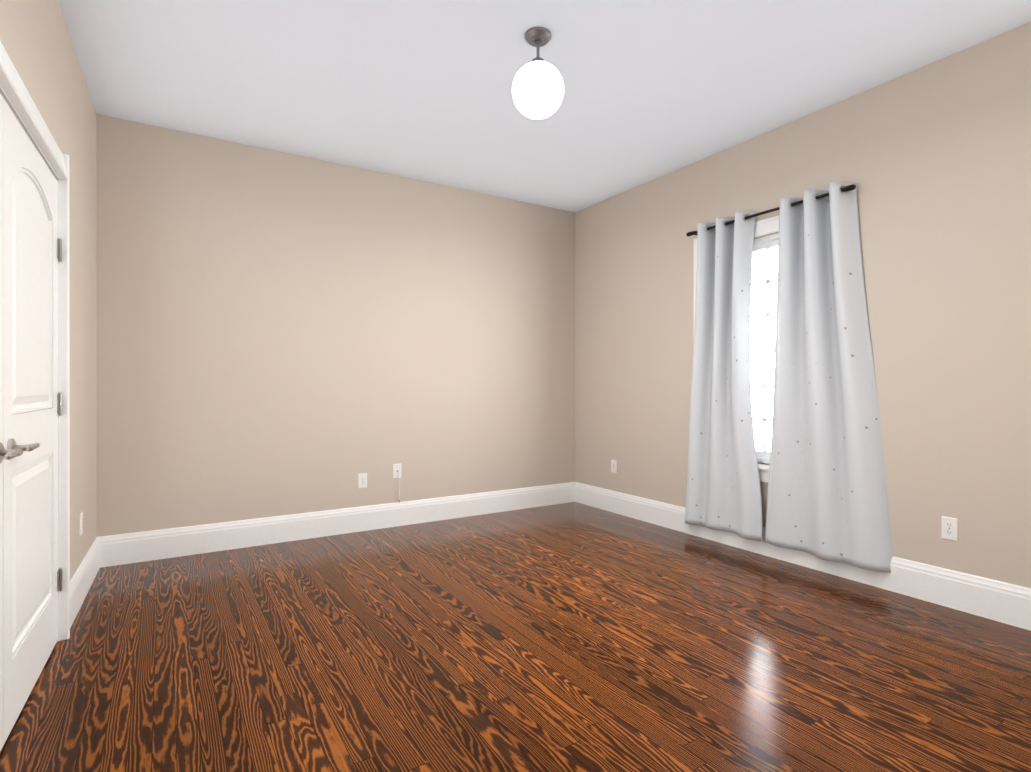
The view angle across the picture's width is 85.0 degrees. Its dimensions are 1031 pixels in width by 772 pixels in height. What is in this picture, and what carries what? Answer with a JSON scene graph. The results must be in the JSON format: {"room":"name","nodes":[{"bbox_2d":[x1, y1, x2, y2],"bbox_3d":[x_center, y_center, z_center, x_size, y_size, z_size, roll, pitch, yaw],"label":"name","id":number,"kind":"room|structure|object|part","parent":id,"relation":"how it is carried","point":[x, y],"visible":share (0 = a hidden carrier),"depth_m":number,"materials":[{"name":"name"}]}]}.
{"room":"empty bedroom","nodes":[
{"label":"empty bedroom","id":0,"kind":"room"},
{"bbox_2d":[0,0,96,579],"bbox_3d":[-1.487,-0.287,1.394,0.150,2.900,5.006,0,0,-30],"label":"wall","id":1,"kind":"structure","parent":0,"point":[36,41],"depth_m":2.93,"materials":[{"name":"paint"}]},
{"bbox_2d":[0,93,22,750],"bbox_3d":[-1.408,0.113,1.429,0.098,2.075,0.870,0,0,-30],"label":"closet door","id":2,"kind":"structure","parent":1,"relation":"in","point":[7,454],"depth_m":1.78,"materials":[{"name":"white wood"}]},
{"bbox_3d":[-1.553,0.208,1.714,0.064,0.066,0.157,0,0,-30],"label":"handle","id":3,"kind":"part","parent":2,"relation":"part of","materials":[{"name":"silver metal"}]},
{"bbox_2d":[3,98,57,743],"bbox_3d":[-1.847,0.113,2.184,0.099,2.075,0.870,0,0,-30],"label":"closet door","id":4,"kind":"structure","parent":1,"relation":"in","point":[30,414],"depth_m":2.09,"materials":[{"name":"white wood"}]},
{"bbox_3d":[-1.671,0.207,1.917,0.064,0.066,0.157,0,0,-30],"label":"handle","id":5,"kind":"part","parent":4,"relation":"part of","materials":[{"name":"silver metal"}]},
{"bbox_2d":[0,41,69,641],"bbox_3d":[-1.687,0.052,1.772,0.184,2.222,1.986,0,0,-30],"label":"door frame","id":6,"kind":"structure","parent":1,"relation":"attached to","point":[17,92],"depth_m":2.57,"materials":[{"name":"white wood"}]},
{"bbox_2d":[57,238,61,591],"bbox_3d":[-2.067,0.132,2.549,0.013,1.608,0.037,0,0,-30],"label":"closet door hinges","id":7,"kind":"object","parent":1,"relation":"attached to","point":[59,405],"visible":1,"depth_m":2.55,"materials":[{"name":"silver metal"}]},
{"bbox_2d":[79,512,82,535],"bbox_3d":[-2.366,0.751,3.066,0.009,0.118,0.072,0,0,-30],"label":"electrical outlet","id":8,"kind":"object","parent":1,"relation":"attached to","point":[81,521],"visible":1,"depth_m":3.05,"materials":[{"name":"white plastic"}]},
{"bbox_2d":[70,537,99,627],"bbox_3d":[-1.414,1.065,1.438,0.019,0.195,5.007,0,0,-30],"label":"baseboard","id":9,"kind":"structure","parent":1,"relation":"attached to","point":[84,576],"depth_m":3.06,"materials":[{"name":"white wood"}]},
{"bbox_2d":[96,114,574,536],"bbox_3d":[-1.249,-0.291,4.580,4.570,2.900,0.150,0,0,-32],"label":"wall","id":10,"kind":"structure","parent":0,"point":[278,333],"depth_m":4.29,"materials":[{"name":"paint"}]},
{"bbox_2d":[98,482,573,567],"bbox_3d":[-1.047,1.062,4.608,3.840,0.195,0.019,0,0,-32],"label":"baseboard","id":11,"kind":"structure","parent":10,"relation":"attached to","point":[119,549],"depth_m":4.28,"materials":[{"name":"white wood"}]},
{"bbox_2d":[358,473,366,488],"bbox_3d":[-1.224,0.759,4.503,0.072,0.118,0.009,0,0,-32],"label":"electrical outlet","id":12,"kind":"object","parent":10,"relation":"attached to","point":[362,480],"visible":1,"depth_m":4.50,"materials":[{"name":"white plastic"}]},
{"bbox_2d":[393,464,400,502],"bbox_3d":[-0.967,0.806,4.637,0.072,0.322,0.054,0,0,-32],"label":"outlet","id":13,"kind":"object","parent":10,"relation":"attached to","point":[396,470],"visible":0.98,"depth_m":4.65,"materials":[{"name":"white plastic"}]},
{"bbox_2d":[0,502,1030,771],"bbox_3d":[0.119,1.222,2.397,4.570,0.120,5.306,0,0,-32],"label":"floor","id":14,"kind":"structure","parent":0,"point":[572,636],"depth_m":2.35,"materials":[{"name":"brown wood"}]},
{"bbox_2d":[58,0,1030,211],"bbox_3d":[0.119,-1.798,2.393,4.570,0.120,5.306,0,0,-32],"label":"ceiling","id":15,"kind":"structure","parent":0,"point":[420,90],"depth_m":3.12,"materials":[{"name":"paint"}]},
{"bbox_2d":[512,27,563,118],"bbox_3d":[0.112,-1.537,2.786,0.256,0.403,0.256,0,0,-32],"label":"pendant light","id":16,"kind":"object","parent":15,"relation":"hanging from","point":[538,89],"visible":1,"depth_m":2.71,"materials":[{"name":"white glass"}]},
{"bbox_3d":[0.112,-1.464,2.786,0.256,0.256,0.256,0,0,-32],"label":"globe","id":17,"kind":"part","parent":16,"relation":"part of"},
{"bbox_2d":[575,22,1030,587],"bbox_3d":[1.992,-0.290,3.568,0.150,2.900,5.006,0,0,-32],"label":"wall","id":18,"kind":"structure","parent":0,"point":[931,160],"depth_m":3.13,"materials":[{"name":"paint"}]},
{"bbox_2d":[611,460,616,472],"bbox_3d":[0.902,0.738,5.160,0.009,0.118,0.072,0,0,-32],"label":"electrical outlet","id":19,"kind":"object","parent":18,"relation":"attached to","point":[613,466],"visible":1,"depth_m":5.15,"materials":[{"name":"white plastic"}]},
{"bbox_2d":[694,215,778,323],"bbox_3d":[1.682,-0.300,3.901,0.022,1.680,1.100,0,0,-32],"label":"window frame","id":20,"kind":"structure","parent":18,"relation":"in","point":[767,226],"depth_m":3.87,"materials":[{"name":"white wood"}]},
{"bbox_2d":[758,463,769,482],"bbox_3d":[1.696,0.599,3.911,0.100,0.118,1.140,0,0,-32],"label":"window sill","id":21,"kind":"structure","parent":18,"relation":"attached to","point":[763,469],"depth_m":3.85,"materials":[{"name":"white wood"}]},
{"bbox_2d":[750,233,778,463],"bbox_3d":[1.768,-0.250,3.955,0.090,1.580,0.900,0,0,-32],"label":"window","id":22,"kind":"structure","parent":18,"relation":"in","point":[770,238],"depth_m":3.95,"materials":[{"name":"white glass"}]},
{"bbox_3d":[1.752,0.120,3.946,0.033,0.780,0.840,0,0,-32],"label":"window sash","id":23,"kind":"part","parent":22,"relation":"part of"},
{"bbox_3d":[1.752,0.120,3.946,0.004,0.738,0.798,0,0,-32],"label":"glass","id":24,"kind":"part","parent":22,"relation":"part of","materials":[{"name":"glass"}]},
{"bbox_3d":[1.783,-0.620,3.964,0.004,0.738,0.798,0,0,-32],"label":"glass","id":25,"kind":"part","parent":22,"relation":"part of","materials":[{"name":"glass"}]},
{"bbox_3d":[1.783,-0.620,3.964,0.033,0.780,0.840,0,0,-32],"label":"window sash","id":26,"kind":"part","parent":22,"relation":"part of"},
{"bbox_2d":[685,182,893,572],"bbox_3d":[1.706,-0.077,3.787,0.175,2.265,1.574,0,0,-32],"label":"curtains","id":27,"kind":"object","parent":18,"relation":"hanging from","point":[827,499],"visible":1,"depth_m":3.61,"materials":[{"name":"white fabric"}]},
{"bbox_2d":[574,482,1030,630],"bbox_3d":[1.920,1.063,3.525,0.019,0.195,5.006,0,0,-32],"label":"baseboard","id":28,"kind":"structure","parent":18,"relation":"attached to","point":[1002,602],"depth_m":3.17,"materials":[{"name":"white wood"}]},
{"bbox_2d":[941,516,957,541],"bbox_3d":[2.282,0.751,2.957,0.009,0.118,0.072,0,0,-32],"label":"electrical outlet","id":29,"kind":"object","parent":18,"relation":"attached to","point":[949,528],"visible":1,"depth_m":2.95,"materials":[{"name":"white plastic"}]},
{"label":"outside","id":30,"kind":"structure","parent":0,"visible":0},
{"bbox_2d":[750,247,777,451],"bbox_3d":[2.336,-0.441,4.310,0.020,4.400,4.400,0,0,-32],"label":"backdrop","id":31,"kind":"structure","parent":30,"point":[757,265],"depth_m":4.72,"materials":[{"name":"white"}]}
]}

